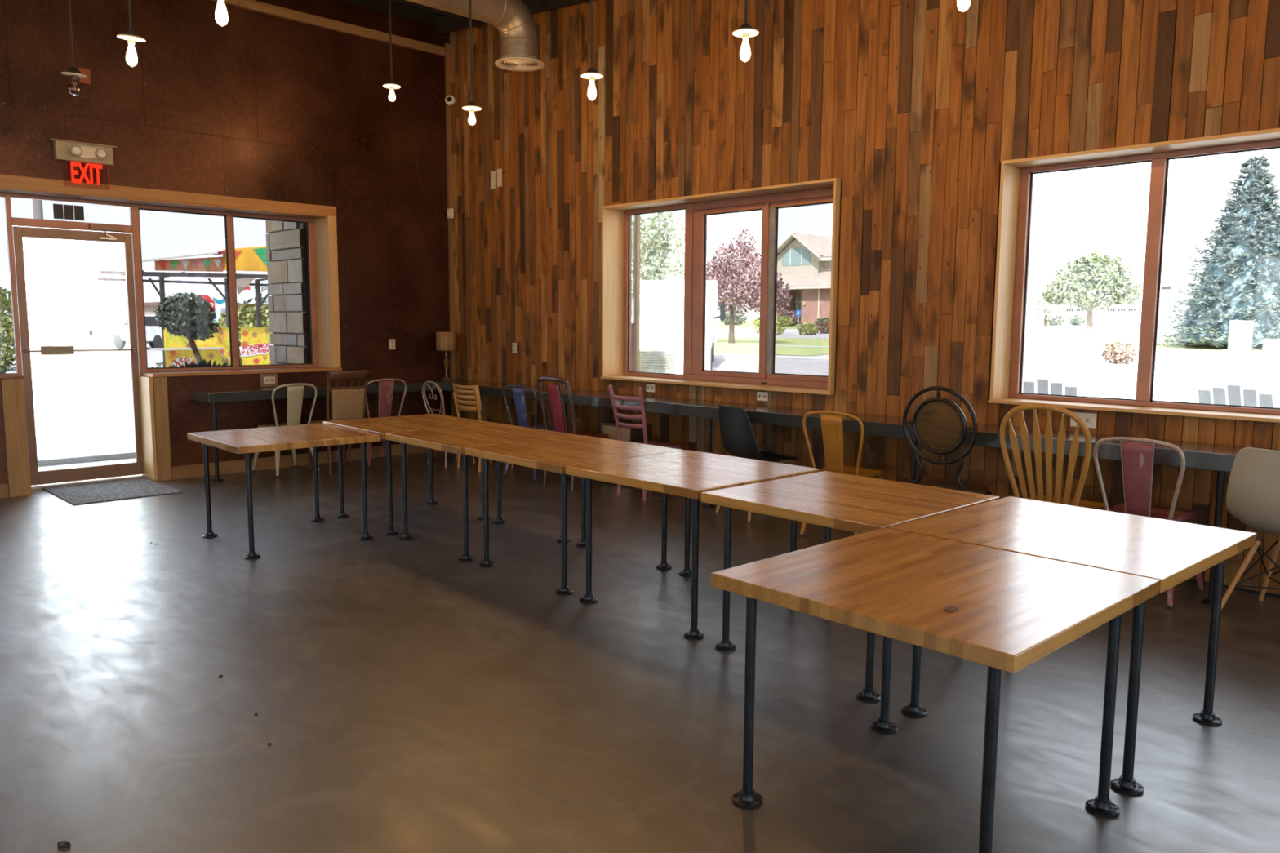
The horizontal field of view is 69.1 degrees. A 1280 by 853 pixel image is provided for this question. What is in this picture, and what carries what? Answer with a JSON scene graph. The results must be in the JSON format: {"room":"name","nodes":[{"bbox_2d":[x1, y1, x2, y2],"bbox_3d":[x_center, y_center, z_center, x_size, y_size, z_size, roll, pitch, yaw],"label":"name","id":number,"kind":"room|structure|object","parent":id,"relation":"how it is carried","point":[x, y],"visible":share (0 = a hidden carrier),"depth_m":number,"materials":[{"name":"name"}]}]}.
{"room":"cafe","nodes":[
{"label":"cafe","id":0,"kind":"room"},
{"bbox_2d":[0,0,452,492],"bbox_3d":[-7.279,-2.010,6.274,14.405,5.600,0.451,-6,9,-45],"label":"wall","id":1,"kind":"structure","parent":0,"point":[239,102],"depth_m":9.43,"materials":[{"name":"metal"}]},
{"bbox_2d":[0,192,31,497],"bbox_3d":[-6.676,-0.594,6.972,3.425,2.635,0.389,-6,9,-45],"label":"window","id":2,"kind":"structure","parent":1,"relation":"in","point":[13,394],"depth_m":8.11,"materials":[{"name":"brown wood"}]},
{"bbox_2d":[4,192,146,489],"bbox_3d":[-5.191,-0.776,8.656,1.070,2.635,0.167,-6,9,-45],"label":"door","id":3,"kind":"structure","parent":1,"relation":"in","point":[30,211],"depth_m":8.51,"materials":[{"name":"wood"}]},
{"bbox_2d":[53,203,84,220],"bbox_3d":[-5.222,-1.959,8.489,0.245,0.132,0.003,-6,9,-45],"label":"window sticker","id":4,"kind":"object","parent":3,"relation":"attached to","point":[68,211],"visible":1,"depth_m":8.49,"materials":[{"name":"black plastic"}]},
{"bbox_2d":[48,138,116,190],"bbox_3d":[-4.906,-2.311,8.217,0.510,0.389,0.135,-6,9,-45],"label":"exit sign","id":5,"kind":"object","parent":1,"relation":"attached to","point":[75,153],"visible":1,"depth_m":8.20,"materials":[{"name":"red plastic"}]},
{"bbox_2d":[69,145,106,159],"bbox_3d":[-4.864,-2.420,8.192,0.292,0.104,0.060,-6,9,-45],"label":"lamp","id":6,"kind":"object","parent":5,"relation":"attached to","point":[76,152],"depth_m":8.20,"materials":[{"name":"beige plastic"}]},
{"bbox_2d":[77,66,90,84],"bbox_3d":[-4.907,-3.095,8.198,0.090,0.130,0.028,-6,9,-45],"label":"junction box","id":7,"kind":"object","parent":1,"relation":"attached to","point":[86,72],"visible":0.94,"depth_m":8.19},
{"bbox_2d":[0,173,342,480],"bbox_3d":[-5.672,-0.759,7.960,6.460,2.752,0.389,-6,9,-45],"label":"window","id":8,"kind":"structure","parent":1,"relation":"in","point":[224,285],"depth_m":9.45,"materials":[{"name":"wood"}]},
{"bbox_2d":[0,443,438,497],"bbox_3d":[-5.036,0.505,8.508,7.740,0.125,0.021,-6,9,-45],"label":"baseboard","id":9,"kind":"structure","parent":1,"relation":"attached to","point":[264,463],"depth_m":9.67,"materials":[{"name":"brown wood"}]},
{"bbox_2d":[259,373,277,386],"bbox_3d":[-3.830,-0.478,9.587,0.175,0.135,0.039,-6,9,-45],"label":"wall outlet","id":10,"kind":"object","parent":1,"relation":"attached to","point":[265,380],"visible":0.98,"depth_m":9.57,"materials":[{"name":"brown plastic"}]},
{"bbox_2d":[211,0,444,56],"bbox_3d":[-7.158,-3.800,5.842,13.840,0.095,0.044,-6,9,-45],"label":"trim","id":11,"kind":"structure","parent":1,"relation":"attached to","point":[252,5],"depth_m":9.72,"materials":[{"name":"brown wood"}]},
{"bbox_2d":[389,339,395,349],"bbox_3d":[-2.819,-0.935,10.569,0.075,0.115,0.009,-6,9,-45],"label":"wall outlet","id":12,"kind":"object","parent":1,"relation":"attached to","point":[392,342],"visible":1,"depth_m":10.57,"materials":[{"name":"white plastic"}]},
{"bbox_2d":[0,450,1279,852],"bbox_3d":[-1.897,1.477,1.228,14.415,0.120,15.756,-6,9,-45],"label":"floor","id":13,"kind":"structure","parent":0,"point":[407,696],"depth_m":3.82,"materials":[{"name":"concrete"}]},
{"bbox_2d":[57,840,71,848],"bbox_3d":[-1.709,1.240,2.755,0.030,0.006,0.048,-6,9,-45],"label":"tape","id":14,"kind":"object","parent":13,"relation":"on","point":[62,842],"visible":1,"depth_m":2.75,"materials":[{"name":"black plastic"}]},
{"bbox_2d":[41,477,182,505],"bbox_3d":[-4.785,0.575,8.406,0.860,0.011,1.060,-6,9,-45],"label":"doormat","id":15,"kind":"object","parent":13,"relation":"on","point":[130,488],"visible":1,"depth_m":8.34,"materials":[{"name":"grey carpet"}]},
{"bbox_2d":[186,422,381,559],"bbox_3d":[-2.522,0.424,6.608,0.984,0.748,0.984,-6,9,-43],"label":"table","id":16,"kind":"object","parent":13,"relation":"on","point":[246,442],"visible":1,"depth_m":6.49,"materials":[{"name":"wood"}]},
{"bbox_2d":[251,382,319,478],"bbox_3d":[-3.599,0.010,9.414,0.533,0.922,0.488,6,9,42],"label":"cafe chair","id":17,"kind":"object","parent":13,"relation":"on","point":[295,393],"visible":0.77,"depth_m":9.24,"materials":[{"name":"beige paint"}]},
{"bbox_2d":[307,369,371,474],"bbox_3d":[-3.094,-0.066,9.554,0.586,1.049,0.462,6,9,43],"label":"dining chair","id":18,"kind":"object","parent":13,"relation":"on","point":[347,402],"visible":0.58,"depth_m":9.37,"materials":[{"name":"brown wood"}]},
{"bbox_2d":[346,378,408,468],"bbox_3d":[-2.842,-0.061,10.008,0.497,0.940,0.543,-6,9,-43],"label":"cafe chair","id":19,"kind":"object","parent":13,"relation":"on","point":[385,388],"visible":0.69,"depth_m":9.82,"materials":[{"name":"metal"}]},
{"bbox_2d":[323,413,498,535],"bbox_3d":[-1.791,0.345,7.289,0.984,0.760,0.984,-6,9,-42],"label":"table","id":20,"kind":"object","parent":13,"relation":"on","point":[381,426],"visible":0.81,"depth_m":7.23,"materials":[{"name":"wood"}]},
{"bbox_2d":[422,381,475,466],"bbox_3d":[-2.058,-0.047,10.062,0.454,0.910,0.457,-6,9,-45],"label":"chair","id":21,"kind":"object","parent":13,"relation":"on","point":[438,388],"visible":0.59,"depth_m":9.90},
{"bbox_2d":[385,423,581,562],"bbox_3d":[-1.108,0.431,6.574,0.984,0.759,0.984,-6,9,-42],"label":"table","id":22,"kind":"object","parent":13,"relation":"on","point":[452,440],"visible":0.83,"depth_m":6.46,"materials":[{"name":"wood"}]},
{"bbox_2d":[452,382,514,471],"bbox_3d":[-1.662,-0.008,9.794,0.516,0.899,0.461,-6,9,-45],"label":"wooden chair","id":23,"kind":"object","parent":13,"relation":"on","point":[477,408],"visible":0.49,"depth_m":9.57,"materials":[{"name":"orange wood"}]},
{"bbox_2d":[502,384,571,482],"bbox_3d":[-1.028,0.037,9.284,0.492,0.931,0.538,6,9,41],"label":"cafe chair","id":24,"kind":"object","parent":13,"relation":"on","point":[518,394],"visible":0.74,"depth_m":9.09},
{"bbox_2d":[536,376,611,491],"bbox_3d":[-0.625,0.042,8.744,0.572,1.052,0.468,-6,9,-45],"label":"chair","id":25,"kind":"object","parent":13,"relation":"on","point":[557,407],"visible":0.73,"depth_m":8.54,"materials":[{"name":"red metal"}]},
{"bbox_2d":[465,435,684,595],"bbox_3d":[-0.411,0.517,5.868,0.984,0.758,0.984,-6,9,-43],"label":"table","id":26,"kind":"object","parent":13,"relation":"on","point":[553,455],"visible":0.9,"depth_m":5.77,"materials":[{"name":"wood"}]},
{"bbox_2d":[600,420,650,488],"bbox_3d":[-0.144,0.258,8.904,0.260,0.590,0.430,-6,9,-45],"label":"storage box","id":27,"kind":"object","parent":13,"relation":"on","point":[628,434],"visible":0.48,"depth_m":8.79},
{"bbox_2d":[608,384,680,501],"bbox_3d":[0.041,0.126,8.265,0.545,1.000,0.423,-6,9,-44],"label":"chair","id":28,"kind":"object","parent":13,"relation":"on","point":[640,398],"visible":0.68,"depth_m":8.08,"materials":[{"name":"paint"}]},
{"bbox_2d":[565,449,818,639],"bbox_3d":[0.282,0.603,5.138,0.984,0.761,0.984,-6,9,-44],"label":"table","id":29,"kind":"object","parent":13,"relation":"on","point":[687,473],"visible":0.77,"depth_m":4.98,"materials":[{"name":"wood"}]},
{"bbox_2d":[191,378,1279,605],"bbox_3d":[1.990,0.596,4.880,3.001,0.855,15.052,-6,9,-45],"label":"countertop","id":30,"kind":"structure","parent":13,"relation":"on","point":[1220,458],"depth_m":7.17,"materials":[{"name":"black paint"}]},
{"bbox_2d":[435,332,466,380],"bbox_3d":[-2.221,-0.819,10.816,0.275,0.560,0.287,-6,9,-45],"label":"table lamp","id":31,"kind":"object","parent":30,"relation":"on","point":[445,341],"visible":1,"depth_m":10.72,"materials":[{"name":"gold metal"}]},
{"bbox_2d":[191,378,1279,472],"bbox_3d":[1.992,0.218,4.838,3.001,0.095,15.052,-6,9,-45],"label":"countertop","id":32,"kind":"structure","parent":30,"relation":"on","point":[1199,455],"depth_m":7.21,"materials":[{"name":"black paint"}]},
{"bbox_2d":[715,404,796,522],"bbox_3d":[0.940,0.272,7.496,0.545,0.899,0.510,-3,7,-29],"label":"shell chair","id":33,"kind":"object","parent":13,"relation":"on","point":[737,435],"visible":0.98,"depth_m":7.31,"materials":[{"name":"black plastic"}]},
{"bbox_2d":[799,410,884,537],"bbox_3d":[1.507,0.336,6.759,0.497,0.940,0.543,6,9,41],"label":"cafe chair","id":34,"kind":"object","parent":13,"relation":"on","point":[832,428],"visible":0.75,"depth_m":6.58,"materials":[{"name":"yellow paint"}]},
{"bbox_2d":[701,471,999,702],"bbox_3d":[0.979,0.694,4.395,0.984,0.756,0.984,-6,9,-43],"label":"table","id":35,"kind":"object","parent":13,"relation":"on","point":[855,504],"visible":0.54,"depth_m":4.25,"materials":[{"name":"wood"}]},
{"bbox_2d":[711,527,1159,852],"bbox_3d":[0.925,0.850,2.974,0.994,0.767,0.994,-6,9,-43],"label":"table","id":36,"kind":"object","parent":13,"relation":"on","point":[999,610],"visible":1,"depth_m":2.82,"materials":[{"name":"wood"}]},
{"bbox_2d":[902,386,991,495],"bbox_3d":[2.063,0.301,6.117,0.512,1.157,0.514,-6,9,-45],"label":"chair","id":37,"kind":"object","parent":13,"relation":"on","point":[939,424],"visible":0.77,"depth_m":5.93,"materials":[{"name":"brown metal"}]},
{"bbox_2d":[999,403,1105,510],"bbox_3d":[2.511,0.394,5.612,0.526,1.102,0.613,7,9,44],"label":"chair","id":38,"kind":"object","parent":13,"relation":"on","point":[1048,497],"visible":0.69,"depth_m":5.42,"materials":[{"name":"brown wood"}]},
{"bbox_2d":[888,496,1257,795],"bbox_3d":[1.677,0.780,3.661,0.994,0.760,0.994,-5,9,-42],"label":"table","id":39,"kind":"object","parent":13,"relation":"on","point":[1171,553],"visible":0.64,"depth_m":3.52,"materials":[{"name":"wood"}]},
{"bbox_2d":[1093,436,1204,609],"bbox_3d":[2.947,0.506,5.383,0.538,0.931,0.492,-6,9,-43],"label":"cafe chair","id":40,"kind":"object","parent":13,"relation":"on","point":[1137,458],"visible":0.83,"depth_m":5.21,"materials":[{"name":"metal"}]},
{"bbox_2d":[1221,447,1279,609],"bbox_3d":[3.439,0.567,4.898,0.563,0.934,0.551,-4,8,-31],"label":"shell chair","id":41,"kind":"object","parent":13,"relation":"on","point":[1253,491],"visible":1,"depth_m":4.86,"materials":[{"name":"white plastic"}]},
{"bbox_2d":[448,0,1279,595],"bbox_3d":[3.107,-1.845,5.854,0.312,5.700,15.756,-6,9,-45],"label":"wall","id":42,"kind":"structure","parent":0,"point":[917,107],"depth_m":7.12,"materials":[{"name":"wood"}]},
{"bbox_2d":[446,208,453,218],"bbox_3d":[-2.223,-2.487,10.839,0.062,0.120,0.090,-6,9,-45],"label":"sensor","id":43,"kind":"object","parent":42,"relation":"attached to","point":[450,211],"visible":1,"depth_m":10.82,"materials":[{"name":"white plastic"}]},
{"bbox_2d":[444,43,455,417],"bbox_3d":[-2.235,-2.071,10.988,0.051,4.720,0.048,-6,9,-45],"label":"trim","id":44,"kind":"structure","parent":42,"relation":"attached to","point":[447,52],"depth_m":10.92,"materials":[{"name":"wood"}]},
{"bbox_2d":[444,95,455,106],"bbox_3d":[-2.189,-3.758,10.703,0.116,0.120,0.090,1,7,3],"label":"security camera","id":45,"kind":"object","parent":42,"relation":"attached to","point":[450,100],"visible":1,"depth_m":10.68,"materials":[{"name":"white plastic"}]},
{"bbox_2d":[490,170,495,189],"bbox_3d":[-1.630,-2.735,10.309,0.006,0.190,0.085,-6,9,-45],"label":"cover plate","id":46,"kind":"object","parent":42,"relation":"attached to","point":[492,173],"visible":1,"depth_m":10.31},
{"bbox_2d":[497,168,506,186],"bbox_3d":[-1.520,-2.736,10.194,0.011,0.190,0.163,-6,9,-45],"label":"cover plate","id":47,"kind":"object","parent":42,"relation":"attached to","point":[500,172],"visible":1,"depth_m":10.22,"materials":[{"name":"beige plastic"}]},
{"bbox_2d":[511,342,516,353],"bbox_3d":[-1.389,-0.867,10.264,0.009,0.115,0.075,-6,9,-45],"label":"wall outlet","id":48,"kind":"object","parent":42,"relation":"attached to","point":[513,344],"visible":1,"depth_m":10.26,"materials":[{"name":"white plastic"}]},
{"bbox_2d":[645,383,654,392],"bbox_3d":[0.099,-0.365,8.818,0.009,0.075,0.115,-6,9,-45],"label":"wall outlet","id":49,"kind":"object","parent":42,"relation":"attached to","point":[649,388],"visible":1,"depth_m":8.82,"materials":[{"name":"white plastic"}]},
{"bbox_2d":[600,177,840,395],"bbox_3d":[0.683,-1.210,8.314,0.345,1.680,2.682,-6,9,-45],"label":"window","id":50,"kind":"structure","parent":42,"relation":"in","point":[801,220],"depth_m":8.22,"materials":[{"name":"brown wood"}]},
{"bbox_2d":[756,391,768,400],"bbox_3d":[1.038,-0.256,7.882,0.009,0.075,0.115,-6,9,-45],"label":"wall outlet","id":51,"kind":"object","parent":42,"relation":"attached to","point":[761,396],"visible":1,"depth_m":7.88,"materials":[{"name":"white plastic"}]},
{"bbox_2d":[1070,412,1097,428],"bbox_3d":[2.885,-0.042,6.043,0.009,0.095,0.160,-6,9,-45],"label":"wall outlet","id":52,"kind":"object","parent":42,"relation":"attached to","point":[1089,419],"visible":0.59,"depth_m":6.02,"materials":[{"name":"white plastic"}]},
{"bbox_2d":[987,127,1279,422],"bbox_3d":[3.674,-0.854,5.337,0.345,1.635,3.212,-6,9,-45],"label":"window","id":53,"kind":"structure","parent":42,"relation":"in","point":[1016,181],"depth_m":6.00,"materials":[{"name":"brown wood"}]},
{"bbox_3d":[-1.870,-3.231,0.689,14.405,1.521,15.756,-6,9,-45],"label":"ceiling","id":54,"kind":"structure","parent":0,"visible":0},
{"bbox_2d":[60,0,86,95],"bbox_3d":[-4.022,-3.324,6.513,0.160,1.929,0.159,-6,9,-45],"label":"pendant lamp","id":55,"kind":"object","parent":54,"relation":"hanging from","point":[73,71],"visible":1,"depth_m":6.58,"materials":[{"name":"metal"}]},
{"bbox_2d":[70,75,77,79],"bbox_3d":[-4.029,-2.484,6.609,0.041,0.029,0.043,-6,9,-45],"label":"socket","id":56,"kind":"object","parent":55,"relation":"attached to","point":[73,77],"depth_m":6.59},
{"bbox_2d":[116,0,146,57],"bbox_3d":[-3.153,-3.160,5.679,0.160,1.844,0.159,-6,9,-45],"label":"pendant lamp","id":57,"kind":"object","parent":54,"relation":"hanging from","point":[130,34],"visible":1,"depth_m":5.74,"materials":[{"name":"white metal"}]},
{"bbox_2d":[127,38,135,44],"bbox_3d":[-3.159,-2.392,5.767,0.041,0.028,0.042,-6,9,-45],"label":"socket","id":58,"kind":"object","parent":57,"relation":"attached to","point":[131,41],"depth_m":5.75,"materials":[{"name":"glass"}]},
{"bbox_2d":[382,0,400,97],"bbox_3d":[-2.261,-3.736,8.403,0.160,1.536,0.160,-6,9,-45],"label":"pendant lamp","id":59,"kind":"object","parent":54,"relation":"hanging from","point":[391,84],"visible":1,"depth_m":8.43,"materials":[{"name":"beige ceramic"}]},
{"bbox_2d":[462,0,481,121],"bbox_3d":[-1.374,-3.378,7.526,0.160,1.815,0.160,-6,9,-45],"label":"pendant lamp","id":60,"kind":"object","parent":54,"relation":"hanging from","point":[471,106],"visible":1,"depth_m":7.57,"materials":[{"name":"beige ceramic"}]},
{"bbox_2d":[406,0,545,71],"bbox_3d":[-4.233,-3.404,5.637,9.235,0.665,0.470,-6,9,-45],"label":"air duct","id":61,"kind":"object","parent":54,"relation":"hanging from","point":[515,24],"visible":1,"depth_m":8.53,"materials":[{"name":"silver metal"}]},
{"bbox_2d":[494,53,545,71],"bbox_3d":[-1.132,-3.433,8.749,0.470,0.058,0.470,-6,9,-45],"label":"diffuser","id":62,"kind":"object","parent":61,"relation":"attached to","point":[513,62],"depth_m":8.70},
{"bbox_2d":[580,0,603,91],"bbox_3d":[-0.337,-3.179,6.525,0.160,1.719,0.160,-6,9,-45],"label":"pendant lamp","id":63,"kind":"object","parent":54,"relation":"hanging from","point":[592,73],"visible":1,"depth_m":6.57,"materials":[{"name":"beige ceramic"}]},
{"bbox_2d":[732,0,759,52],"bbox_3d":[0.641,-2.997,5.525,0.160,1.596,0.160,-6,9,-45],"label":"pendant lamp","id":64,"kind":"object","parent":54,"relation":"hanging from","point":[745,30],"visible":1,"depth_m":5.58,"materials":[{"name":"beige ceramic"}]},
{"bbox_2d":[742,32,749,39],"bbox_3d":[0.637,-2.354,5.598,0.041,0.024,0.042,-6,9,-45],"label":"socket","id":65,"kind":"object","parent":64,"relation":"attached to","point":[744,35],"depth_m":5.58,"materials":[{"name":"gold ceramic"}]},
{"bbox_3d":[-6.912,-0.779,-4.080,0.200,5.700,15.756,-6,9,-45],"label":"wall","id":66,"kind":"structure","parent":0,"visible":0},
{"bbox_2d":[394,0,474,21],"bbox_3d":[-6.668,-4.060,5.261,13.756,0.340,0.060,-6,9,-45],"label":"roof beam","id":67,"kind":"structure","parent":66,"relation":"attached to","point":[409,2],"depth_m":9.75,"materials":[{"name":"wood"}]},
{"bbox_2d":[523,0,544,5],"bbox_3d":[-5.821,-3.855,4.429,13.756,0.340,0.060,-6,9,-45],"label":"roof beam","id":68,"kind":"structure","parent":66,"relation":"attached to","point":[540,2],"depth_m":9.20,"materials":[{"name":"metal"}]},
{"bbox_3d":[3.609,-0.657,-4.561,14.405,5.700,0.200,-6,9,-45],"label":"wall","id":69,"kind":"structure","parent":0,"visible":0},
{"bbox_2d":[435,0,595,34],"bbox_3d":[3.014,-3.295,5.395,0.070,1.484,15.101,-6,9,-45],"label":"roof beam","id":70,"kind":"structure","parent":69,"relation":"attached to","point":[445,24],"depth_m":10.08,"materials":[{"name":"metal"}]},
{"label":"outside","id":71,"kind":"structure","parent":0,"visible":0},
{"bbox_2d":[27,302,1279,471],"bbox_3d":[-77.424,-30.963,245.669,360.000,8.304,540.000,-6,9,-45],"label":"ground","id":72,"kind":"structure","parent":71,"point":[93,392],"depth_m":22.46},
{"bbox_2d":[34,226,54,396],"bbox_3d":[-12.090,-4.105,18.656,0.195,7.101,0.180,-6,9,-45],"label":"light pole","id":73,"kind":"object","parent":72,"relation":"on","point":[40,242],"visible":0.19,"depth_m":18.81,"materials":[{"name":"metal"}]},
{"bbox_2d":[35,428,135,466],"bbox_3d":[-8.128,0.371,10.373,15.000,0.130,2.100,-6,9,-45],"label":"curb","id":74,"kind":"object","parent":72,"relation":"on","point":[101,436],"depth_m":11.98,"materials":[{"name":"concrete"}]},
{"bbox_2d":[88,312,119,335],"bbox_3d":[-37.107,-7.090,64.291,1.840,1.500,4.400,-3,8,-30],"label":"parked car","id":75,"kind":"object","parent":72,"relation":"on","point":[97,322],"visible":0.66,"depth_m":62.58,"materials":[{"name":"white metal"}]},
{"bbox_2d":[97,271,125,281],"bbox_3d":[-8.838,-2.282,19.137,4.101,3.189,2.625,-6,9,-45],"label":"stand","id":76,"kind":"object","parent":72,"relation":"on","point":[122,273],"visible":0.02,"depth_m":17.66,"materials":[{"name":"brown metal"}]},
{"bbox_2d":[106,318,128,348],"bbox_3d":[-21.231,-4.156,40.762,4.400,1.500,1.840,4,7,28],"label":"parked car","id":77,"kind":"object","parent":72,"relation":"on","point":[119,335],"visible":0.26,"depth_m":40.58,"materials":[{"name":"white metal"}]},
{"bbox_2d":[668,210,684,279],"bbox_3d":[0.997,-9.226,54.874,4.377,7.314,4.904,-1,7,-8],"label":"leafy tree","id":78,"kind":"object","parent":72,"relation":"on","point":[676,263],"visible":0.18,"depth_m":53.50,"materials":[{"name":"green plant"}]},
{"bbox_2d":[755,322,759,333],"bbox_3d":[6.569,-4.991,46.974,1.550,0.914,1.480,-6,9,-45],"label":"shrub","id":79,"kind":"object","parent":72,"relation":"on","point":[757,323],"visible":0.07,"depth_m":46.90,"materials":[{"name":"yellow plant"}]},
{"bbox_2d":[1028,289,1064,327],"bbox_3d":[23.774,-6.906,54.312,1.849,2.243,1.952,-6,9,-45],"label":"leafy tree","id":80,"kind":"object","parent":72,"relation":"on","point":[1046,313],"visible":0.73,"depth_m":54.15,"materials":[{"name":"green plant"}]},
{"bbox_2d":[1022,378,1077,395],"bbox_3d":[3.898,0.030,8.833,0.740,0.998,0.762,5,8,37],"label":"garden chair","id":81,"kind":"object","parent":72,"relation":"on","point":[1042,384],"visible":0.1,"depth_m":8.47,"materials":[{"name":"grey wood"}]},
{"bbox_2d":[1046,315,1065,325],"bbox_3d":[25.545,-6.519,57.007,1.030,0.805,1.087,-6,9,-45],"label":"shrub","id":82,"kind":"object","parent":72,"relation":"on","point":[1058,321],"visible":0.8,"depth_m":56.82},
{"bbox_2d":[1067,314,1086,325],"bbox_3d":[26.438,-6.399,56.132,0.994,0.785,1.020,-6,9,-45],"label":"shrub","id":83,"kind":"object","parent":72,"relation":"on","point":[1075,321],"visible":0.99,"depth_m":55.93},
{"bbox_2d":[1041,250,1142,329],"bbox_3d":[23.933,-7.207,49.162,4.317,4.207,3.916,1,7,4],"label":"leafy tree","id":84,"kind":"object","parent":72,"relation":"on","point":[1087,273],"visible":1,"depth_m":48.53,"materials":[{"name":"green plant"}]},
{"bbox_2d":[1027,273,1200,325],"bbox_3d":[34.171,-7.783,57.211,10.900,3.716,16.100,-6,9,-45],"label":"house","id":85,"kind":"structure","parent":72,"relation":"on","point":[1122,313],"depth_m":55.72,"materials":[{"name":"white"}]},
{"bbox_2d":[1160,285,1172,289],"bbox_3d":[30.316,-7.993,53.456,0.200,0.200,0.500,-6,9,-45],"label":"roof vent","id":86,"kind":"object","parent":85,"relation":"attached to","point":[1163,287],"depth_m":53.37,"materials":[{"name":"black plastic"}]},
{"bbox_2d":[1101,340,1138,364],"bbox_3d":[12.517,-1.908,24.209,0.879,0.685,0.910,-6,9,-45],"label":"shrub","id":87,"kind":"object","parent":72,"relation":"on","point":[1110,349],"visible":0.98,"depth_m":24.04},
{"bbox_2d":[1198,384,1274,407],"bbox_3d":[5.230,0.133,7.929,0.762,0.998,0.740,-4,8,-31],"label":"garden chair","id":88,"kind":"object","parent":72,"relation":"on","point":[1234,392],"visible":0.15,"depth_m":7.69,"materials":[{"name":"plastic"}]},
{"bbox_2d":[1221,320,1254,390],"bbox_3d":[11.079,-1.319,17.171,0.280,1.270,0.440,-6,9,-45],"label":"monument sign","id":89,"kind":"object","parent":72,"relation":"on","point":[1238,363],"visible":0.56,"depth_m":17.07,"materials":[{"name":"white"}]},
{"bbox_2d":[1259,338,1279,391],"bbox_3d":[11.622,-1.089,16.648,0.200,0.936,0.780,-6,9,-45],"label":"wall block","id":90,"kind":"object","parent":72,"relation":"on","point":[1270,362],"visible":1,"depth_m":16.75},
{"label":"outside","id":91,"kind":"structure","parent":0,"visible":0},
{"bbox_2d":[714,336,759,354],"bbox_3d":[-9.515,-5.036,51.712,11.100,0.311,53.000,-6,9,-45],"label":"lawn","id":92,"kind":"structure","parent":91,"point":[734,348],"depth_m":35.99,"materials":[{"name":"green plant"}]},
{"bbox_2d":[706,227,760,343],"bbox_3d":[3.826,-5.735,38.235,2.662,4.737,5.718,-6,9,-45],"label":"tree","id":93,"kind":"object","parent":92,"relation":"on","point":[737,279],"visible":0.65,"depth_m":37.51,"materials":[{"name":"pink plant"}]},
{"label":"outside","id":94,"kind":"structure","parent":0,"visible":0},
{"bbox_2d":[717,319,1034,328],"bbox_3d":[0.466,-9.207,81.861,23.000,0.644,64.000,-6,9,-45],"label":"lawn","id":95,"kind":"structure","parent":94,"point":[748,324],"depth_m":66.79,"materials":[{"name":"green plant"}]},
{"bbox_2d":[720,310,746,324],"bbox_3d":[6.883,-7.927,67.985,2.060,1.289,2.033,-6,9,-45],"label":"shrub","id":96,"kind":"object","parent":95,"relation":"on","point":[737,317],"visible":0.7,"depth_m":67.68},
{"bbox_2d":[752,317,759,325],"bbox_3d":[8.434,-7.216,64.504,1.270,0.814,1.238,-6,9,-45],"label":"shrub","id":97,"kind":"object","parent":95,"relation":"on","point":[755,322],"visible":0.31,"depth_m":64.28,"materials":[{"name":"yellow plant"}]},
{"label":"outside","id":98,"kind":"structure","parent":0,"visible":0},
{"bbox_2d":[1058,336,1262,353],"bbox_3d":[25.490,-2.405,28.514,11.500,0.322,20.500,-6,9,-45],"label":"lawn","id":99,"kind":"structure","parent":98,"point":[1202,348],"depth_m":31.36,"materials":[{"name":"green plant"}]},
{"bbox_2d":[1156,154,1279,349],"bbox_3d":[20.016,-5.650,30.561,5.630,6.390,5.569,3,7,23],"label":"spruce tree","id":100,"kind":"object","parent":99,"relation":"on","point":[1240,281],"visible":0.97,"depth_m":29.76,"materials":[{"name":"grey plant"}]},
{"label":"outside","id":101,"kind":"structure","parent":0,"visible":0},
{"bbox_2d":[25,269,747,315],"bbox_3d":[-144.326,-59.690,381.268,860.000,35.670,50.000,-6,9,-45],"label":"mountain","id":102,"kind":"structure","parent":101,"point":[69,293],"depth_m":336.08},
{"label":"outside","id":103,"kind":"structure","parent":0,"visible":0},
{"bbox_2d":[714,342,759,345],"bbox_3d":[-10.011,-4.972,51.222,0.700,0.020,53.000,-6,9,-45],"label":"path","id":104,"kind":"structure","parent":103,"point":[714,343],"depth_m":37.59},
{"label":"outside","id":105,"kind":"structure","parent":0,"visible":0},
{"bbox_2d":[89,335,1030,373],"bbox_3d":[-13.631,-3.732,42.401,5.800,0.162,60.500,-6,9,-45],"label":"road","id":106,"kind":"structure","parent":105,"point":[722,362],"depth_m":26.09,"materials":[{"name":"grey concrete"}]},
{"bbox_2d":[666,280,724,374],"bbox_3d":[1.087,-2.755,25.276,2.420,2.390,7.206,1,7,5],"label":"truck","id":107,"kind":"object","parent":106,"relation":"on","point":[675,307],"visible":0.41,"depth_m":23.03,"materials":[{"name":"white metal"}]},
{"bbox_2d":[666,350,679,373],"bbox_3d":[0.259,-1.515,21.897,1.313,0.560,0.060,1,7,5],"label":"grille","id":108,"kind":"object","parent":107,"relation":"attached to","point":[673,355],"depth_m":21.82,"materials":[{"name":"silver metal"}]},
{"bbox_2d":[713,302,724,319],"bbox_3d":[1.979,-2.879,23.144,0.275,0.450,0.120,1,7,5],"label":"mirror","id":109,"kind":"object","parent":107,"relation":"attached to","point":[722,316],"depth_m":23.08,"materials":[{"name":"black plastic"}]},
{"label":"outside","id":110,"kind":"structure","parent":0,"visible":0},
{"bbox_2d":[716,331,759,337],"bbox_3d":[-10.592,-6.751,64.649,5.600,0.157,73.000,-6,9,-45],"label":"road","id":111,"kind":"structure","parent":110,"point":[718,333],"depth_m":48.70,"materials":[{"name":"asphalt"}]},
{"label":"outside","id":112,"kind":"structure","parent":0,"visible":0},
{"bbox_2d":[35,429,48,435],"bbox_3d":[-35.625,-0.489,16.860,33.300,0.001,45.900,-6,9,-45],"label":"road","id":113,"kind":"structure","parent":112,"point":[37,432],"depth_m":13.28,"materials":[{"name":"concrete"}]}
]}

